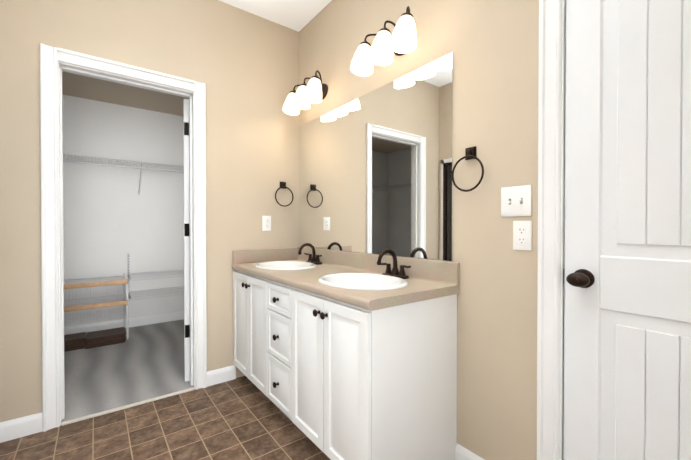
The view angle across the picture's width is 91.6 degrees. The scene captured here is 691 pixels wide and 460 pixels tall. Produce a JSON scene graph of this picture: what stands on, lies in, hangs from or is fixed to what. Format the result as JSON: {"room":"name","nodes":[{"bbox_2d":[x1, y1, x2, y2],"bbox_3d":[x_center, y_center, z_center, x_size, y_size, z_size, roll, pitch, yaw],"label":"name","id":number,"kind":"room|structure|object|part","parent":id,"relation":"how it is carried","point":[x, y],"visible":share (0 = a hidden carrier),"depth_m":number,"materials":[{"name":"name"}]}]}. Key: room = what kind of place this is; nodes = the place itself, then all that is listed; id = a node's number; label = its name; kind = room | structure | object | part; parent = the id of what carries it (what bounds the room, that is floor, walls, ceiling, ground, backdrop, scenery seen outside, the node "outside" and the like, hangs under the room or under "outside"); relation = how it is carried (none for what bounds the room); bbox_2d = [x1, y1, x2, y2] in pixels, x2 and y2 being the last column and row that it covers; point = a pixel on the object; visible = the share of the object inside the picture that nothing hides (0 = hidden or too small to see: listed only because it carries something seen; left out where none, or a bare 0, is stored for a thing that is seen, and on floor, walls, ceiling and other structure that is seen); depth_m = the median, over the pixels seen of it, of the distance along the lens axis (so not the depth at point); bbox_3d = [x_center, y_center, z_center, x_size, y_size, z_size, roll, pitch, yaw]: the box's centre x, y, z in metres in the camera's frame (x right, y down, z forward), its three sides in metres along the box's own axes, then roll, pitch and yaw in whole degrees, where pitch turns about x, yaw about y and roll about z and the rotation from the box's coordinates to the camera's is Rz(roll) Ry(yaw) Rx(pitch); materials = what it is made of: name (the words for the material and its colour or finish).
{"room":"bathroom","nodes":[
{"label":"bathroom","id":0,"kind":"room"},
{"bbox_2d":[63,95,183,326],"bbox_3d":[-2.380,-0.138,3.795,4.040,2.450,0.120,0,1,-37],"label":"wall","id":1,"kind":"structure","parent":0,"point":[112,218],"depth_m":3.67,"materials":[{"name":"white paint"}]},
{"bbox_2d":[63,154,183,194],"bbox_3d":[-1.810,-0.553,3.029,3.797,0.325,1.782,0,1,-37],"label":"closet shelf","id":2,"kind":"object","parent":1,"relation":"attached to","point":[141,167],"visible":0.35,"depth_m":3.48,"materials":[{"name":"white metal"}]},
{"bbox_2d":[64,311,183,334],"bbox_3d":[-2.340,1.028,3.751,3.800,0.100,0.014,0,1,-37],"label":"baseboard","id":3,"kind":"structure","parent":1,"relation":"attached to","point":[147,320],"depth_m":3.69,"materials":[{"name":"white wood"}]},
{"bbox_2d":[127,253,183,300],"bbox_3d":[-1.507,0.517,4.152,1.977,0.535,0.361,0,1,-37],"label":"closet shelf","id":4,"kind":"object","parent":1,"relation":"attached to","point":[129,273],"visible":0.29,"depth_m":3.70,"materials":[{"name":"white metal"}]},
{"bbox_2d":[62,71,188,115],"bbox_3d":[-1.838,-1.386,3.059,4.040,0.060,1.930,0,1,-37],"label":"ceiling","id":5,"kind":"structure","parent":0,"point":[81,86],"depth_m":3.37,"materials":[{"name":"beige paint"}]},
{"bbox_2d":[61,319,193,422],"bbox_3d":[-1.802,1.118,3.032,4.040,0.072,2.050,0,1,-37],"label":"floor","id":6,"kind":"structure","parent":0,"point":[143,362],"depth_m":2.60,"materials":[{"name":"grey carpet"}]},
{"bbox_2d":[64,327,125,351],"bbox_3d":[-2.443,1.035,3.144,0.638,0.092,0.274,0,1,-37],"label":"box","id":7,"kind":"object","parent":6,"relation":"on","point":[87,340],"visible":0.75,"depth_m":3.12,"materials":[{"name":"brown wood"}]},
{"bbox_2d":[64,273,128,338],"bbox_3d":[-2.559,0.778,3.293,0.698,0.602,0.470,0,1,-37],"label":"shelf","id":8,"kind":"object","parent":6,"relation":"on","point":[124,302],"visible":0.69,"depth_m":3.25,"materials":[{"name":"white metal"}]},
{"bbox_2d":[0,0,298,422],"bbox_3d":[-1.165,-0.270,2.293,2.090,2.740,0.120,0,1,-37],"label":"wall","id":9,"kind":"structure","parent":0,"point":[243,65],"depth_m":2.27,"materials":[{"name":"beige paint"}]},
{"bbox_2d":[0,412,42,442],"bbox_3d":[-1.765,1.055,1.772,0.251,0.100,0.014,0,1,-37],"label":"baseboard","id":10,"kind":"structure","parent":9,"relation":"attached to","point":[20,427],"depth_m":1.79,"materials":[{"name":"white wood"}]},
{"bbox_2d":[40,43,206,431],"bbox_3d":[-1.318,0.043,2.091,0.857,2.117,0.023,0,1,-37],"label":"door frame","id":11,"kind":"structure","parent":9,"relation":"attached to","point":[50,57],"depth_m":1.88,"materials":[{"name":"white wood"}]},
{"bbox_2d":[61,387,194,425],"bbox_3d":[-1.322,1.094,2.104,0.701,0.016,0.020,0,1,-37],"label":"trim","id":12,"kind":"structure","parent":9,"relation":"attached to","point":[122,407],"depth_m":2.07,"materials":[{"name":"white wood"}]},
{"bbox_2d":[183,99,189,381],"bbox_3d":[-1.253,0.074,2.723,0.102,2.018,0.706,0,1,-26],"label":"closet door leaf","id":13,"kind":"structure","parent":9,"relation":"in","point":[186,247],"depth_m":2.40,"materials":[{"name":"white wood"}]},
{"bbox_2d":[207,365,235,386],"bbox_3d":[-0.895,1.049,2.421,0.206,0.100,0.014,0,1,-37],"label":"baseboard","id":14,"kind":"structure","parent":9,"relation":"attached to","point":[220,375],"depth_m":2.42,"materials":[{"name":"white wood"}]},
{"bbox_2d":[262,216,270,230],"bbox_3d":[-0.615,-0.053,2.625,0.072,0.117,0.007,0,1,-37],"label":"electrical outlet","id":15,"kind":"object","parent":9,"relation":"attached to","point":[266,223],"visible":1,"depth_m":2.62,"materials":[{"name":"white plastic"}]},
{"bbox_2d":[275,182,292,206],"bbox_3d":[-0.496,-0.287,2.694,0.162,0.202,0.035,0,1,-37],"label":"towel ring","id":16,"kind":"object","parent":9,"relation":"attached to","point":[283,185],"visible":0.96,"depth_m":2.69,"materials":[{"name":"black metal"}]},
{"bbox_2d":[0,376,330,459],"bbox_3d":[-0.105,1.142,0.887,2.090,0.060,3.420,0,1,-37],"label":"floor","id":17,"kind":"structure","parent":0,"point":[242,418],"depth_m":1.81,"materials":[{"name":"tile"}]},
{"bbox_2d":[232,243,459,459],"bbox_3d":[-0.160,0.600,2.012,0.584,1.004,1.537,0,1,-37],"label":"bathroom vanity","id":18,"kind":"object","parent":17,"relation":"on","point":[341,355],"visible":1,"depth_m":1.51,"materials":[{"name":"white wood"}]},
{"bbox_2d":[232,247,459,310],"bbox_3d":[-0.152,0.220,2.016,0.560,0.145,1.537,0,1,-37],"label":"countertop","id":19,"kind":"structure","parent":18,"relation":"on","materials":[{"name":"laminate"}]},
{"bbox_2d":[219,0,331,31],"bbox_3d":[-0.141,-1.658,0.911,2.090,0.060,3.540,0,1,-37],"label":"ceiling","id":20,"kind":"structure","parent":0,"point":[297,15],"depth_m":2.50,"materials":[{"name":"white paint"}]},
{"bbox_2d":[299,0,538,459],"bbox_3d":[0.684,-0.263,1.465,0.120,2.740,3.420,0,1,-37],"label":"wall","id":21,"kind":"structure","parent":0,"point":[492,46],"depth_m":1.47,"materials":[{"name":"beige paint"}]},
{"bbox_2d":[282,70,327,114],"bbox_3d":[-0.272,-0.995,2.436,0.239,0.227,0.442,0,1,-37],"label":"sconce","id":22,"kind":"object","parent":21,"relation":"attached to","point":[313,90],"visible":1,"depth_m":2.37,"materials":[{"name":"white glass"}]},
{"bbox_2d":[298,52,452,260],"bbox_3d":[0.059,-0.352,2.193,0.005,0.990,1.496,0,1,-37],"label":"vanity mirror","id":23,"kind":"object","parent":21,"relation":"attached to","point":[375,168],"visible":1,"depth_m":1.95,"materials":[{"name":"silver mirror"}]},
{"bbox_2d":[350,6,416,75],"bbox_3d":[0.228,-0.989,1.767,0.239,0.227,0.442,0,1,-37],"label":"sconce","id":24,"kind":"object","parent":21,"relation":"attached to","point":[387,46],"visible":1,"depth_m":1.70,"materials":[{"name":"white glass"}]},
{"bbox_2d":[452,146,483,191],"bbox_3d":[0.554,-0.272,1.508,0.035,0.202,0.162,0,1,-37],"label":"towel ring","id":25,"kind":"object","parent":21,"relation":"attached to","point":[470,152],"visible":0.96,"depth_m":1.50,"materials":[{"name":"black metal"}]},
{"bbox_2d":[455,443,484,459],"bbox_3d":[0.630,1.058,1.437,0.014,0.100,0.364,0,1,-37],"label":"baseboard","id":26,"kind":"structure","parent":21,"relation":"attached to","point":[462,453],"depth_m":1.54,"materials":[{"name":"white wood"}]},
{"bbox_2d":[501,185,531,216],"bbox_3d":[0.682,-0.116,1.352,0.018,0.122,0.122,0,1,-37],"label":"light switch","id":27,"kind":"object","parent":21,"relation":"attached to","point":[516,200],"visible":1,"depth_m":1.35,"materials":[{"name":"white plastic"}]},
{"bbox_2d":[513,221,531,250],"bbox_3d":[0.702,0.021,1.335,0.007,0.117,0.072,0,1,-37],"label":"electrical outlet","id":28,"kind":"object","parent":21,"relation":"attached to","point":[522,235],"visible":1,"depth_m":1.33,"materials":[{"name":"white plastic"}]},
{"bbox_2d":[537,0,565,459],"bbox_3d":[1.060,0.053,0.946,0.144,2.117,0.924,0,1,-37],"label":"door frame","id":29,"kind":"structure","parent":21,"relation":"attached to","point":[549,225],"depth_m":1.24,"materials":[{"name":"white wood"}]},
{"bbox_2d":[563,0,690,459],"bbox_3d":[1.007,0.091,0.909,0.112,2.018,0.764,0,1,-37],"label":"door leaf","id":30,"kind":"structure","parent":21,"relation":"in","point":[627,319],"depth_m":1.08,"materials":[{"name":"white wood"}]},
{"bbox_3d":[0.805,0.170,1.174,0.106,0.066,0.098,0,1,-37],"label":"knob","id":31,"kind":"part","parent":30,"relation":"part of","materials":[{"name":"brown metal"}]}
]}

